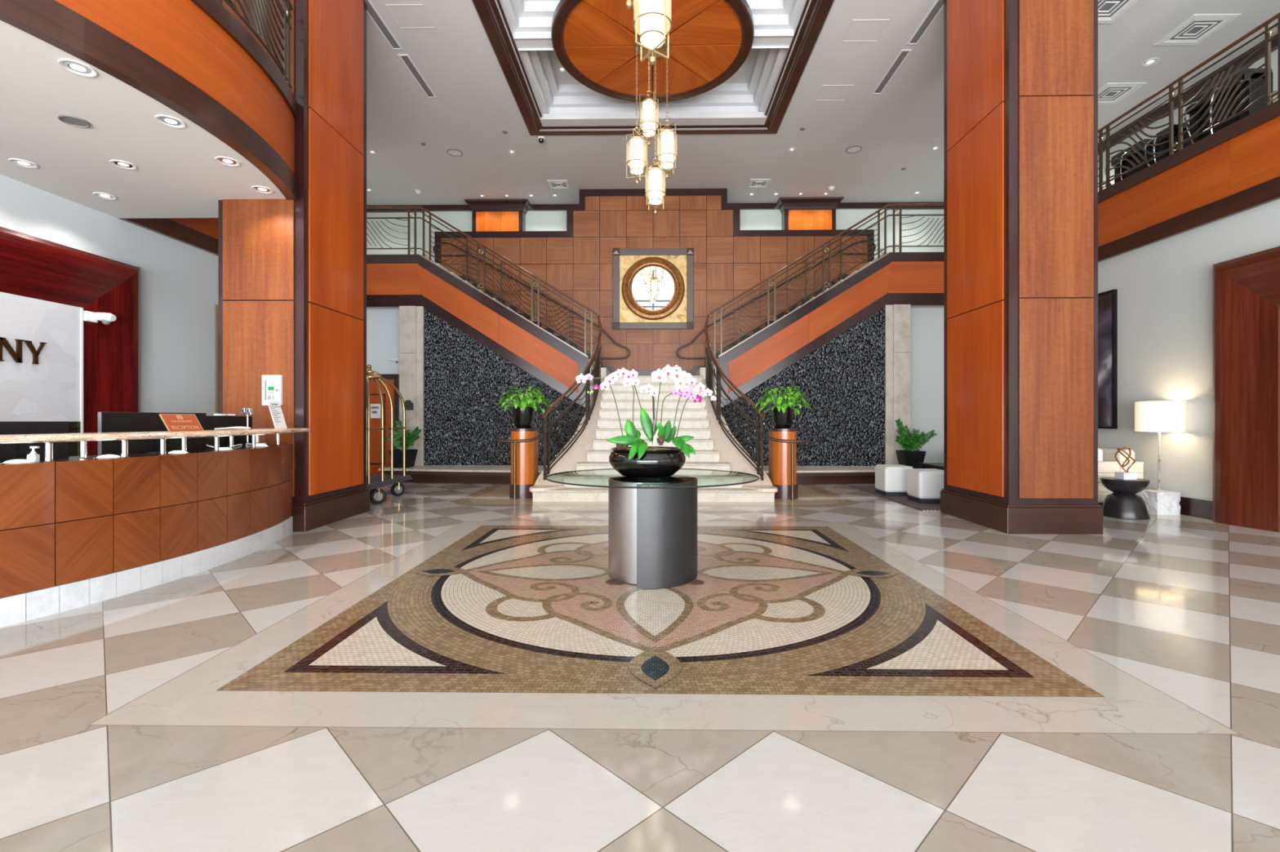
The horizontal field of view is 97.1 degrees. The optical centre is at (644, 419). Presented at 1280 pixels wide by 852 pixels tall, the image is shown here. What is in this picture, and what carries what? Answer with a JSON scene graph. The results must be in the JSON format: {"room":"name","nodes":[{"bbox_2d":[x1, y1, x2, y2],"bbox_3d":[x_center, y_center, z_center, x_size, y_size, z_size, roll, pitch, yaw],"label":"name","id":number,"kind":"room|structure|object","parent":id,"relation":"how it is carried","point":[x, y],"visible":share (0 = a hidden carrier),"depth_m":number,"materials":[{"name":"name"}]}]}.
{"room":"hotel lobby","nodes":[
{"label":"hotel lobby","id":0,"kind":"room"},
{"bbox_2d":[0,173,217,422],"bbox_3d":[-6.261,-0.575,4.043,0.120,3.550,15.900,0,0,1],"label":"wall","id":1,"kind":"structure","parent":0,"point":[179,280],"depth_m":7.14,"materials":[{"name":"white paint"}]},
{"bbox_2d":[0,292,83,457],"bbox_3d":[-6.152,-0.315,4.617,0.080,1.790,3.050,0,0,1],"label":"wall panel","id":2,"kind":"object","parent":1,"relation":"attached to","point":[42,341],"visible":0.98,"depth_m":5.73,"materials":[{"name":"grey"}]},
{"bbox_2d":[0,226,140,455],"bbox_3d":[-6.112,-0.305,4.626,0.160,3.010,4.270,0,0,1],"label":"surround","id":3,"kind":"object","parent":1,"relation":"attached to","point":[31,266],"visible":0.74,"depth_m":6.25,"materials":[{"name":"red wood"}]},
{"bbox_2d":[83,311,116,324],"bbox_3d":[-6.006,-1.116,6.244,0.204,0.138,0.188,0,0,1],"label":"security camera","id":4,"kind":"object","parent":3,"relation":"attached to","point":[106,318],"visible":1,"depth_m":6.24,"materials":[{"name":"white plastic"}]},
{"bbox_2d":[366,307,399,374],"bbox_3d":[-5.334,-0.575,11.940,1.500,3.550,0.120,0,0,1],"label":"wall","id":5,"kind":"structure","parent":0,"point":[382,323],"depth_m":11.88,"materials":[{"name":"white paint"}]},
{"bbox_2d":[369,373,399,475],"bbox_3d":[-5.620,0.130,11.850,0.930,2.140,0.070,0,0,1],"label":"door","id":6,"kind":"structure","parent":5,"relation":"in","point":[375,409],"depth_m":11.84,"materials":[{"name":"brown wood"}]},
{"bbox_2d":[399,306,585,466],"bbox_3d":[-2.974,-0.691,11.575,3.890,3.258,0.540,0,0,1],"label":"wall","id":7,"kind":"structure","parent":0,"point":[454,384],"depth_m":11.39,"materials":[{"name":"stone"}]},
{"bbox_2d":[0,482,1279,851],"bbox_3d":[0.268,1.200,3.946,13.140,0.001,15.900,0,0,1],"label":"floor","id":8,"kind":"structure","parent":0,"point":[117,734],"depth_m":2.15,"materials":[{"name":"stone"}]},
{"bbox_2d":[0,428,310,627],"bbox_3d":[-4.125,0.647,3.800,1.470,1.105,4.631,0,0,12],"label":"reception desk","id":9,"kind":"object","parent":8,"relation":"on","point":[83,530],"visible":0.99,"depth_m":3.89,"materials":[{"name":"brown wood"}]},
{"bbox_2d":[0,459,35,464],"bbox_3d":[-3.810,0.260,3.437,0.156,0.029,0.156,0,0,1],"label":"light","id":10,"kind":"object","parent":9,"relation":"on","point":[14,461],"depth_m":3.40,"materials":[{"name":"white"}]},
{"bbox_2d":[26,446,39,462],"bbox_3d":[-3.776,0.222,3.496,0.055,0.107,0.040,0,0,1],"label":"sanitizer bottle","id":11,"kind":"object","parent":9,"relation":"on","point":[33,456],"visible":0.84,"depth_m":3.49,"materials":[{"name":"white plastic"}]},
{"bbox_2d":[0,421,68,461],"bbox_3d":[-4.136,0.155,3.776,0.176,0.280,0.454,0,0,22],"label":"computer monitor","id":12,"kind":"object","parent":9,"relation":"on","point":[11,451],"visible":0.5,"depth_m":3.80,"materials":[{"name":"black plastic"}]},
{"bbox_2d":[93,454,120,459],"bbox_3d":[-3.696,0.260,3.897,0.156,0.029,0.156,0,0,1],"label":"light","id":13,"kind":"object","parent":9,"relation":"on","point":[106,456],"depth_m":3.86,"materials":[{"name":"white"}]},
{"bbox_2d":[0,444,281,462],"bbox_3d":[-4.216,0.285,3.875,1.260,0.020,4.497,0,0,12],"label":"countertop","id":14,"kind":"structure","parent":9,"relation":"on","point":[91,457],"depth_m":4.24,"materials":[{"name":"brown stone"}]},
{"bbox_2d":[97,412,206,455],"bbox_3d":[-3.983,0.151,4.635,0.176,0.410,0.774,0,0,17],"label":"computer monitor","id":15,"kind":"object","parent":9,"relation":"on","point":[108,422],"visible":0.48,"depth_m":4.51,"materials":[{"name":"black plastic"}]},
{"bbox_2d":[0,428,310,444],"bbox_3d":[-3.949,0.117,3.741,1.098,0.043,4.597,0,0,13],"label":"shelf","id":16,"kind":"object","parent":9,"relation":"attached to","point":[46,438],"depth_m":3.82,"materials":[{"name":"beige stone"}]},
{"bbox_2d":[159,413,204,432],"bbox_3d":[-3.489,0.029,4.267,0.088,0.138,0.290,0,0,5],"label":"sign","id":17,"kind":"object","parent":9,"relation":"on","point":[172,422],"visible":1,"depth_m":4.26,"materials":[{"name":"brown"}]},
{"bbox_2d":[206,415,252,448],"bbox_3d":[-4.078,0.153,5.559,0.176,0.370,0.644,0,0,2],"label":"computer monitor","id":18,"kind":"object","parent":9,"relation":"on","point":[213,422],"visible":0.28,"depth_m":5.53,"materials":[{"name":"black plastic"}]},
{"bbox_2d":[240,408,253,443],"bbox_3d":[-3.977,0.083,5.657,0.100,0.385,0.045,0,0,1],"label":"stand","id":19,"kind":"object","parent":9,"relation":"on","point":[246,411],"visible":0.94,"depth_m":5.65,"materials":[{"name":"silver metal"}]},
{"bbox_2d":[266,400,287,428],"bbox_3d":[-3.646,-0.041,5.612,0.081,0.270,0.190,0,0,-2],"label":"paper notice","id":20,"kind":"object","parent":9,"relation":"on","point":[275,409],"visible":0.99,"depth_m":5.61,"materials":[{"name":"white paper"}]},
{"bbox_2d":[271,404,280,422],"bbox_3d":[-3.649,-0.063,5.612,0.053,0.179,0.170,0,0,-2],"label":"print","id":21,"kind":"object","parent":20,"relation":"attached to","point":[275,408],"depth_m":5.60,"materials":[{"name":"grey paper"}]},
{"bbox_2d":[217,0,370,532],"bbox_3d":[-4.096,-2.105,6.716,0.990,6.610,1.390,0,0,1],"label":"column","id":22,"kind":"structure","parent":8,"relation":"on","point":[292,274],"depth_m":6.17,"materials":[{"name":"brown wood"}]},
{"bbox_2d":[262,375,282,405],"bbox_3d":[-3.958,-0.306,6.007,0.203,0.322,0.054,0,0,1],"label":"panel","id":23,"kind":"object","parent":22,"relation":"attached to","point":[272,385],"visible":0.94,"depth_m":5.99,"materials":[{"name":"white plastic"}]},
{"bbox_2d":[366,364,413,504],"bbox_3d":[-4.073,0.190,8.451,0.805,2.020,1.500,0,0,1],"label":"luggage cart","id":24,"kind":"object","parent":8,"relation":"on","point":[378,496],"visible":0.6,"depth_m":8.44,"materials":[{"name":"gold metal"}]},
{"bbox_2d":[377,466,543,484],"bbox_3d":[-3.040,1.069,10.836,4.000,0.262,1.100,0,0,1],"label":"stone ledge","id":25,"kind":"object","parent":8,"relation":"on","point":[444,474],"visible":0.56,"depth_m":10.61,"materials":[{"name":"brown"}]},
{"bbox_2d":[386,419,421,467],"bbox_3d":[-4.655,0.473,11.020,0.682,0.930,0.397,0,0,1],"label":"potted plant","id":26,"kind":"object","parent":25,"relation":"on","point":[411,455],"visible":0.73,"depth_m":10.96,"materials":[{"name":"green plant"}]},
{"bbox_2d":[509,428,539,498],"bbox_3d":[-1.875,0.672,8.763,0.416,1.055,0.462,0,0,1],"label":"pedestal","id":27,"kind":"object","parent":8,"relation":"on","point":[526,453],"visible":0.91,"depth_m":8.57,"materials":[{"name":"brown wood"}]},
{"bbox_2d":[493,386,551,428],"bbox_3d":[-1.878,-0.187,8.769,0.850,0.663,0.805,0,0,1],"label":"potted plant","id":28,"kind":"object","parent":27,"relation":"on","point":[523,415],"visible":1,"depth_m":8.64,"materials":[{"name":"green plant"}]},
{"bbox_2d":[529,375,777,502],"bbox_3d":[0.158,0.168,10.689,9.200,2.064,5.140,0,0,1],"label":"staircase","id":29,"kind":"structure","parent":8,"relation":"on","point":[713,450],"depth_m":9.30,"materials":[{"name":"stone"}]},
{"bbox_2d":[366,254,613,407],"bbox_3d":[-3.408,-1.785,12.332,5.340,3.170,1.929,0,0,1],"label":"staircase","id":30,"kind":"structure","parent":29,"relation":"on","point":[393,281],"depth_m":11.37,"materials":[{"name":"brown wood"}]},
{"bbox_2d":[366,206,597,355],"bbox_3d":[-3.500,-2.755,11.413,5.097,3.088,0.048,0,0,1],"label":"railing","id":31,"kind":"object","parent":30,"relation":"on","point":[415,211],"visible":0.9,"depth_m":11.40,"materials":[{"name":"brown metal"}]},
{"bbox_2d":[432,240,630,359],"bbox_3d":[-2.617,-2.594,13.040,4.561,3.059,0.041,0,0,1],"label":"railing","id":32,"kind":"object","parent":30,"relation":"on","point":[442,242],"visible":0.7,"depth_m":13.03,"materials":[{"name":"brown metal"}]},
{"bbox_2d":[497,315,602,499],"bbox_3d":[-1.302,-0.448,9.817,0.595,3.295,3.213,0,0,23],"label":"railing","id":33,"kind":"object","parent":29,"relation":"on","point":[596,371],"visible":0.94,"depth_m":9.30,"materials":[{"name":"brown metal"}]},
{"bbox_2d":[704,314,809,500],"bbox_3d":[1.591,-0.448,9.774,0.595,3.295,3.213,0,0,-21],"label":"railing","id":34,"kind":"object","parent":29,"relation":"on","point":[709,371],"visible":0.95,"depth_m":9.29,"materials":[{"name":"brown metal"}]},
{"bbox_2d":[692,252,943,407],"bbox_3d":[3.981,-1.785,12.223,5.760,3.170,1.929,0,0,1],"label":"staircase","id":35,"kind":"structure","parent":29,"relation":"on","point":[912,278],"depth_m":11.27,"materials":[{"name":"brown wood"}]},
{"bbox_2d":[675,238,875,359],"bbox_3d":[3.002,-2.594,12.957,4.561,3.059,0.041,0,0,1],"label":"railing","id":36,"kind":"object","parent":35,"relation":"on","point":[861,241],"visible":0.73,"depth_m":12.95,"materials":[{"name":"brown metal"}]},
{"bbox_2d":[709,203,943,356],"bbox_3d":[4.043,-2.755,11.301,5.510,3.088,0.048,0,0,1],"label":"railing","id":37,"kind":"object","parent":35,"relation":"on","point":[900,205],"visible":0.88,"depth_m":11.30,"materials":[{"name":"brown metal"}]},
{"bbox_2d":[217,525,1104,697],"bbox_3d":[0.075,1.196,4.409,3.880,0.006,3.880,0,0,1],"label":"floor medallion","id":38,"kind":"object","parent":8,"relation":"on","point":[500,609],"depth_m":3.22,"materials":[{"name":"beige stone"}]},
{"bbox_2d":[544,468,759,588],"bbox_3d":[0.056,0.820,4.430,1.658,0.754,1.459,0,0,1],"label":"table","id":39,"kind":"object","parent":38,"relation":"on","point":[652,522],"visible":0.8,"depth_m":4.07,"materials":[{"name":"silver metal"}]},
{"bbox_2d":[575,364,716,478],"bbox_3d":[0.018,0.010,4.361,0.882,0.861,0.661,0,0,36],"label":"potted orchid","id":40,"kind":"object","parent":39,"relation":"on","point":[639,460],"visible":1,"depth_m":4.32,"materials":[{"name":"black"}]},
{"bbox_2d":[608,446,685,478],"bbox_3d":[0.020,0.333,4.400,0.596,0.216,0.596,0,0,1],"label":"bowl","id":41,"kind":"object","parent":40,"relation":"on","point":[656,462],"depth_m":4.17,"materials":[{"name":"black ceramic"}]},
{"bbox_2d":[767,428,798,499],"bbox_3d":[2.134,0.672,8.703,0.416,1.055,0.462,0,0,1],"label":"pedestal","id":42,"kind":"object","parent":8,"relation":"on","point":[779,453],"visible":0.9,"depth_m":8.52,"materials":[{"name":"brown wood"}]},
{"bbox_2d":[755,386,811,428],"bbox_3d":[2.101,-0.182,8.721,0.774,0.655,0.821,0,0,35],"label":"potted plant","id":43,"kind":"object","parent":42,"relation":"on","point":[782,415],"visible":0.99,"depth_m":8.58,"materials":[{"name":"green plant"}]},
{"bbox_2d":[760,466,875,484],"bbox_3d":[3.359,1.069,10.742,4.000,0.262,1.100,0,0,1],"label":"stone ledge","id":44,"kind":"object","parent":8,"relation":"on","point":[805,474],"visible":0.29,"depth_m":10.47,"materials":[{"name":"brown"}]},
{"bbox_2d":[894,417,937,468],"bbox_3d":[5.185,0.458,10.874,0.859,0.959,0.407,0,0,1],"label":"potted plant","id":45,"kind":"object","parent":44,"relation":"on","point":[912,458],"visible":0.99,"depth_m":10.81,"materials":[{"name":"green plant"}]},
{"bbox_2d":[849,485,940,511],"bbox_3d":[5.140,1.194,8.734,2.980,0.012,2.781,0,0,1],"label":"rug","id":46,"kind":"object","parent":8,"relation":"on","point":[870,489],"visible":0.06,"depth_m":8.16,"materials":[{"name":"beige fabric"}]},
{"bbox_2d":[875,464,913,496],"bbox_3d":[3.933,0.961,8.923,0.450,0.453,0.450,0,0,1],"label":"ottoman","id":47,"kind":"object","parent":46,"relation":"on","point":[891,480],"visible":0.76,"depth_m":8.71,"materials":[{"name":"white leather"}]},
{"bbox_2d":[906,468,943,503],"bbox_3d":[4.101,0.961,8.180,0.450,0.453,0.450,0,0,2],"label":"ottoman","id":48,"kind":"object","parent":46,"relation":"on","point":[924,486],"visible":0.85,"depth_m":7.97,"materials":[{"name":"white leather"}]},
{"bbox_2d":[919,462,943,470],"bbox_3d":[5.151,0.974,9.475,0.780,0.428,0.700,0,0,1],"label":"coffee table","id":49,"kind":"object","parent":46,"relation":"on","point":[938,465],"visible":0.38,"depth_m":9.54,"materials":[{"name":"black"}]},
{"bbox_2d":[1097,448,1143,507],"bbox_3d":[6.226,0.804,8.801,0.970,0.768,2.495,0,0,1],"label":"sofa","id":50,"kind":"object","parent":46,"relation":"on","point":[1107,468],"visible":0.13,"depth_m":7.56,"materials":[{"name":"beige fabric"}]},
{"bbox_2d":[940,0,1102,534],"bbox_3d":[4.293,-2.105,6.592,0.990,6.610,1.390,0,0,1],"label":"column","id":51,"kind":"structure","parent":8,"relation":"on","point":[1020,77],"depth_m":5.93,"materials":[{"name":"brown wood"}]},
{"bbox_2d":[1099,477,1150,519],"bbox_3d":[5.914,0.969,6.973,0.476,0.462,0.476,0,0,1],"label":"side table","id":52,"kind":"object","parent":8,"relation":"on","point":[1124,503],"visible":0.94,"depth_m":6.83,"materials":[{"name":"black metal"}]},
{"bbox_2d":[1099,477,1150,493],"bbox_3d":[5.914,0.824,6.973,0.476,0.172,0.476,0,0,1],"label":"bowl","id":53,"kind":"object","parent":52,"relation":"on","point":[1113,485],"depth_m":6.83,"materials":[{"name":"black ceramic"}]},
{"bbox_2d":[1114,447,1137,479],"bbox_3d":[5.909,0.539,6.953,0.235,0.397,0.140,0,0,1],"label":"sculpture","id":54,"kind":"object","parent":52,"relation":"on","point":[1126,475],"visible":1,"depth_m":6.93,"materials":[{"name":"gold metal"}]},
{"bbox_2d":[1134,400,1185,515],"bbox_3d":[6.537,0.485,7.184,0.481,1.430,0.481,0,0,1],"label":"floor lamp","id":55,"kind":"object","parent":8,"relation":"on","point":[1150,416],"visible":0.98,"depth_m":7.07,"materials":[{"name":"fabric"}]},
{"bbox_2d":[434,188,874,375],"bbox_3d":[0.197,-3.105,13.338,10.320,4.610,0.200,0,0,1],"label":"wall","id":56,"kind":"structure","parent":0,"point":[729,260],"depth_m":13.26,"materials":[{"name":"brown wood"}]},
{"bbox_2d":[612,248,693,329],"bbox_3d":[0.195,-3.045,13.185,1.888,1.888,0.152,0,0,1],"label":"wall mirror","id":57,"kind":"object","parent":56,"relation":"attached to","point":[653,287],"visible":1,"depth_m":13.18,"materials":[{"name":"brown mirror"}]},
{"bbox_2d":[366,33,1277,211],"bbox_3d":[0.176,-5.315,5.133,17.400,0.190,18.270,0,0,1],"label":"trim","id":58,"kind":"structure","parent":56,"relation":"attached to","point":[1259,52],"depth_m":14.10,"materials":[{"name":"brown wood"}]},
{"bbox_2d":[366,208,943,261],"bbox_3d":[0.312,-4.225,14.332,17.600,2.370,0.130,0,0,1],"label":"wall","id":59,"kind":"structure","parent":0,"point":[750,220],"depth_m":14.23,"materials":[{"name":"white paint"}]},
{"bbox_2d":[720,304,910,466],"bbox_3d":[3.315,-0.691,11.482,3.890,3.258,0.540,0,0,1],"label":"wall","id":60,"kind":"structure","parent":0,"point":[855,385],"depth_m":11.29,"materials":[{"name":"stone"}]},
{"bbox_2d":[366,0,1279,205],"bbox_3d":[0.076,-5.460,5.149,18.600,0.100,18.300,0,0,1],"label":"ceiling","id":61,"kind":"structure","parent":0,"point":[896,128],"depth_m":10.16,"materials":[{"name":"grey paint"}]},
{"bbox_2d":[364,0,403,49],"bbox_3d":[-3.624,-5.404,7.159,0.150,0.012,2.210,0,0,1],"label":"ceiling vent","id":62,"kind":"object","parent":61,"relation":"in","point":[371,11],"visible":1,"depth_m":7.78,"materials":[{"name":"white metal"}]},
{"bbox_2d":[385,4,435,28],"bbox_3d":[-3.138,-5.407,7.597,0.500,0.006,0.440,0,0,1],"label":"access panel","id":63,"kind":"object","parent":61,"relation":"attached to","point":[406,15],"visible":1,"depth_m":7.58,"materials":[{"name":"grey paint"}]},
{"bbox_2d":[397,53,436,97],"bbox_3d":[-3.578,-5.404,8.944,0.150,0.012,1.120,0,0,1],"label":"ceiling vent","id":64,"kind":"object","parent":61,"relation":"in","point":[405,58],"visible":1,"depth_m":8.89,"materials":[{"name":"white metal"}]},
{"bbox_2d":[546,180,570,189],"bbox_3d":[-1.977,-5.402,13.031,0.460,0.016,0.460,0,0,1],"label":"ceiling vent","id":65,"kind":"object","parent":61,"relation":"in","point":[553,184],"visible":1,"depth_m":13.03,"materials":[{"name":"white metal"}]},
{"bbox_2d":[625,0,671,64],"bbox_3d":[0.095,-4.048,4.370,0.633,2.723,0.623,0,0,-23],"label":"chandelier","id":66,"kind":"object","parent":61,"relation":"hanging from","point":[653,35],"visible":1,"depth_m":4.21,"materials":[{"name":"white glass"}]},
{"bbox_2d":[471,0,834,135],"bbox_3d":[0.121,-5.680,8.174,4.670,0.640,5.070,0,0,1],"label":"ceiling","id":67,"kind":"structure","parent":61,"relation":"attached to","point":[753,87],"depth_m":8.51,"materials":[{"name":"white paint"}]},
{"bbox_2d":[626,37,677,214],"bbox_3d":[0.111,-4.146,8.120,0.639,2.499,0.592,0,0,42],"label":"chandelier","id":68,"kind":"object","parent":67,"relation":"hanging from","point":[655,192],"visible":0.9,"depth_m":8.06,"materials":[{"name":"white glass"}]},
{"bbox_2d":[746,178,770,187],"bbox_3d":[2.612,-5.402,12.963,0.460,0.016,0.460,0,0,1],"label":"ceiling vent","id":69,"kind":"object","parent":61,"relation":"in","point":[753,183],"visible":1,"depth_m":12.95,"materials":[{"name":"white metal"}]},
{"bbox_2d":[815,84,853,100],"bbox_3d":[3.139,-5.407,9.375,0.500,0.006,0.440,0,0,1],"label":"access panel","id":70,"kind":"object","parent":61,"relation":"attached to","point":[828,92],"visible":1,"depth_m":9.37,"materials":[{"name":"grey paint"}]},
{"bbox_2d":[841,19,889,41],"bbox_3d":[3.067,-5.407,7.875,0.500,0.006,0.440,0,0,1],"label":"access panel","id":71,"kind":"object","parent":61,"relation":"attached to","point":[859,30],"visible":1,"depth_m":7.87,"materials":[{"name":"grey paint"}]},
{"bbox_2d":[871,48,911,93],"bbox_3d":[3.841,-5.404,8.834,0.150,0.012,1.120,0,0,1],"label":"ceiling vent","id":72,"kind":"object","parent":61,"relation":"in","point":[902,55],"visible":1,"depth_m":8.78,"materials":[{"name":"white metal"}]},
{"bbox_2d":[906,0,943,44],"bbox_3d":[3.835,-5.404,7.049,0.150,0.012,2.210,0,0,1],"label":"ceiling vent","id":73,"kind":"object","parent":61,"relation":"in","point":[938,6],"visible":1,"depth_m":7.71,"materials":[{"name":"white metal"}]},
{"bbox_2d":[1097,0,1138,23],"bbox_3d":[6.060,-5.402,7.411,0.620,0.016,0.620,0,0,1],"label":"ceiling vent","id":74,"kind":"object","parent":61,"relation":"in","point":[1108,11],"visible":0.61,"depth_m":7.45,"materials":[{"name":"white metal"}]},
{"bbox_2d":[1097,82,1146,104],"bbox_3d":[7.750,-5.402,9.396,0.620,0.016,0.620,0,0,1],"label":"ceiling vent","id":75,"kind":"object","parent":61,"relation":"in","point":[1111,93],"visible":0.84,"depth_m":9.32,"materials":[{"name":"white metal"}]},
{"bbox_2d":[1152,13,1240,45],"bbox_3d":[7.647,-5.402,7.858,0.620,0.016,0.620,0,0,1],"label":"ceiling vent","id":76,"kind":"object","parent":61,"relation":"in","point":[1197,28],"visible":1,"depth_m":7.84,"materials":[{"name":"white metal"}]},
{"bbox_2d":[910,306,943,462],"bbox_3d":[5.865,-0.575,11.774,1.980,3.550,0.120,0,0,1],"label":"wall","id":77,"kind":"structure","parent":0,"point":[926,322],"depth_m":11.71,"materials":[{"name":"white paint"}]},
{"bbox_2d":[1097,48,1277,191],"bbox_3d":[8.936,-4.375,5.068,0.120,2.070,18.400,0,0,1],"label":"wall","id":78,"kind":"structure","parent":0,"point":[1163,121],"depth_m":9.88,"materials":[{"name":"white paint"}]},
{"bbox_2d":[1097,199,1279,501],"bbox_3d":[6.798,-0.575,3.850,0.120,3.550,15.900,0,0,1],"label":"wall","id":79,"kind":"structure","parent":0,"point":[1164,287],"depth_m":7.26,"materials":[{"name":"white paint"}]},
{"bbox_2d":[926,466,1212,519],"bbox_3d":[6.051,1.090,9.171,1.530,0.220,5.080,0,0,1],"label":"baseboard","id":80,"kind":"structure","parent":79,"relation":"attached to","point":[1197,508],"depth_m":6.93,"materials":[{"name":"brown wood"}]},
{"bbox_2d":[1097,288,1117,428],"bbox_3d":[6.786,-0.865,8.800,0.050,2.010,1.320,0,0,1],"label":"framed art","id":81,"kind":"object","parent":79,"relation":"attached to","point":[1107,300],"visible":0.41,"depth_m":8.27,"materials":[{"name":"black"}]},
{"bbox_2d":[1097,292,1111,426],"bbox_3d":[6.798,-0.865,8.800,0.025,1.950,1.260,0,0,1],"label":"print","id":82,"kind":"object","parent":81,"relation":"attached to","point":[1104,299],"depth_m":8.33},
{"bbox_2d":[1212,246,1279,532],"bbox_3d":[6.667,-0.305,4.462,0.160,3.010,4.320,0,0,1],"label":"surround","id":83,"kind":"object","parent":79,"relation":"attached to","point":[1246,289],"visible":1,"depth_m":6.26,"materials":[{"name":"brown wood"}]},
{"bbox_3d":[0.176,-2.845,5.148,17.600,0.990,18.300,0,0,1],"label":"floor","id":84,"kind":"structure","parent":0,"visible":0},
{"bbox_2d":[0,0,297,218],"bbox_3d":[-4.845,-2.859,3.684,2.768,1.042,5.856,0,0,1],"label":"balcony","id":85,"kind":"object","parent":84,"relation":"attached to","point":[193,62],"visible":0.98,"depth_m":4.60,"materials":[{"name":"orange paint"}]},
{"bbox_2d":[8,158,38,168],"bbox_3d":[-5.694,-2.345,5.185,0.189,0.008,0.189,0,0,1],"label":"recessed light","id":86,"kind":"object","parent":85,"relation":"attached to","point":[20,162],"visible":1,"depth_m":5.18,"materials":[{"name":"white metal"}]},
{"bbox_2d":[57,114,90,127],"bbox_3d":[-4.485,-2.343,4.447,0.180,0.014,0.180,0,0,1],"label":"ceiling speaker","id":87,"kind":"object","parent":85,"relation":"attached to","point":[72,120],"visible":1,"depth_m":4.44,"materials":[{"name":"grey plastic"}]},
{"bbox_2d":[60,116,88,126],"bbox_3d":[-4.485,-2.344,4.447,0.160,0.001,0.160,0,0,1],"label":"grille","id":88,"kind":"object","parent":87,"relation":"attached to","point":[70,120],"depth_m":4.45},
{"bbox_2d":[57,58,97,76],"bbox_3d":[-3.784,-2.345,3.776,0.189,0.008,0.189,0,0,1],"label":"recessed light","id":89,"kind":"object","parent":85,"relation":"attached to","point":[75,67],"visible":1,"depth_m":3.77,"materials":[{"name":"white metal"}]},
{"bbox_2d":[92,191,117,199],"bbox_3d":[-5.673,-2.345,5.945,0.189,0.008,0.189,0,0,1],"label":"recessed light","id":90,"kind":"object","parent":85,"relation":"attached to","point":[98,194],"visible":1,"depth_m":5.94,"materials":[{"name":"white metal"}]},
{"bbox_2d":[109,160,137,169],"bbox_3d":[-4.803,-2.345,5.212,0.189,0.008,0.189,0,0,1],"label":"recessed light","id":91,"kind":"object","parent":85,"relation":"attached to","point":[130,166],"visible":1,"depth_m":5.21,"materials":[{"name":"white metal"}]},
{"bbox_2d":[155,114,186,128],"bbox_3d":[-3.735,-2.345,4.456,0.189,0.008,0.189,0,0,1],"label":"recessed light","id":92,"kind":"object","parent":85,"relation":"attached to","point":[172,122],"visible":1,"depth_m":4.45,"materials":[{"name":"white metal"}]},
{"bbox_2d":[214,155,240,166],"bbox_3d":[-3.794,-2.345,5.147,0.189,0.008,0.189,0,0,1],"label":"recessed light","id":93,"kind":"object","parent":85,"relation":"attached to","point":[232,162],"visible":1,"depth_m":5.14,"materials":[{"name":"white metal"}]},
{"bbox_2d":[217,0,293,88],"bbox_3d":[-4.078,-3.860,3.521,0.868,0.979,4.884,0,0,18],"label":"railing","id":94,"kind":"object","parent":85,"relation":"on","point":[260,11],"visible":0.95,"depth_m":5.44,"materials":[{"name":"brown metal"}]},
{"bbox_2d":[251,185,273,193],"bbox_3d":[-3.905,-2.345,5.778,0.189,0.008,0.189,0,0,1],"label":"recessed light","id":95,"kind":"object","parent":85,"relation":"attached to","point":[258,188],"visible":1,"depth_m":5.78,"materials":[{"name":"white metal"}]},
{"bbox_2d":[120,217,217,255],"bbox_3d":[-6.114,-2.865,9.031,0.105,1.030,4.780,0,0,1],"label":"balcony","id":96,"kind":"object","parent":84,"relation":"attached to","point":[200,233],"visible":0.08,"depth_m":7.57,"materials":[{"name":"brown wood"}]},
{"bbox_2d":[464,198,530,231],"bbox_3d":[-3.652,-4.374,14.101,1.560,2.068,0.450,0,0,1],"label":"pilaster","id":97,"kind":"object","parent":84,"relation":"on","point":[501,214],"visible":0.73,"depth_m":14.01,"materials":[{"name":"brown wood"}]},
{"bbox_2d":[776,196,844,230],"bbox_3d":[4.067,-4.374,13.986,1.560,2.068,0.450,0,0,1],"label":"pilaster","id":98,"kind":"object","parent":84,"relation":"on","point":[797,213],"visible":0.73,"depth_m":13.89,"materials":[{"name":"brown wood"}]},
{"bbox_2d":[1097,99,1279,262],"bbox_3d":[6.722,-2.865,3.616,0.105,1.030,15.230,0,0,1],"label":"balcony","id":99,"kind":"object","parent":84,"relation":"attached to","point":[1234,169],"visible":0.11,"depth_m":6.89,"materials":[{"name":"brown wood"}]},
{"bbox_2d":[1097,12,1279,191],"bbox_3d":[6.802,-3.860,6.850,0.048,0.979,8.702,0,0,1],"label":"railing","id":100,"kind":"object","parent":99,"relation":"on","point":[1268,95],"visible":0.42,"depth_m":6.95,"materials":[{"name":"brown metal"}]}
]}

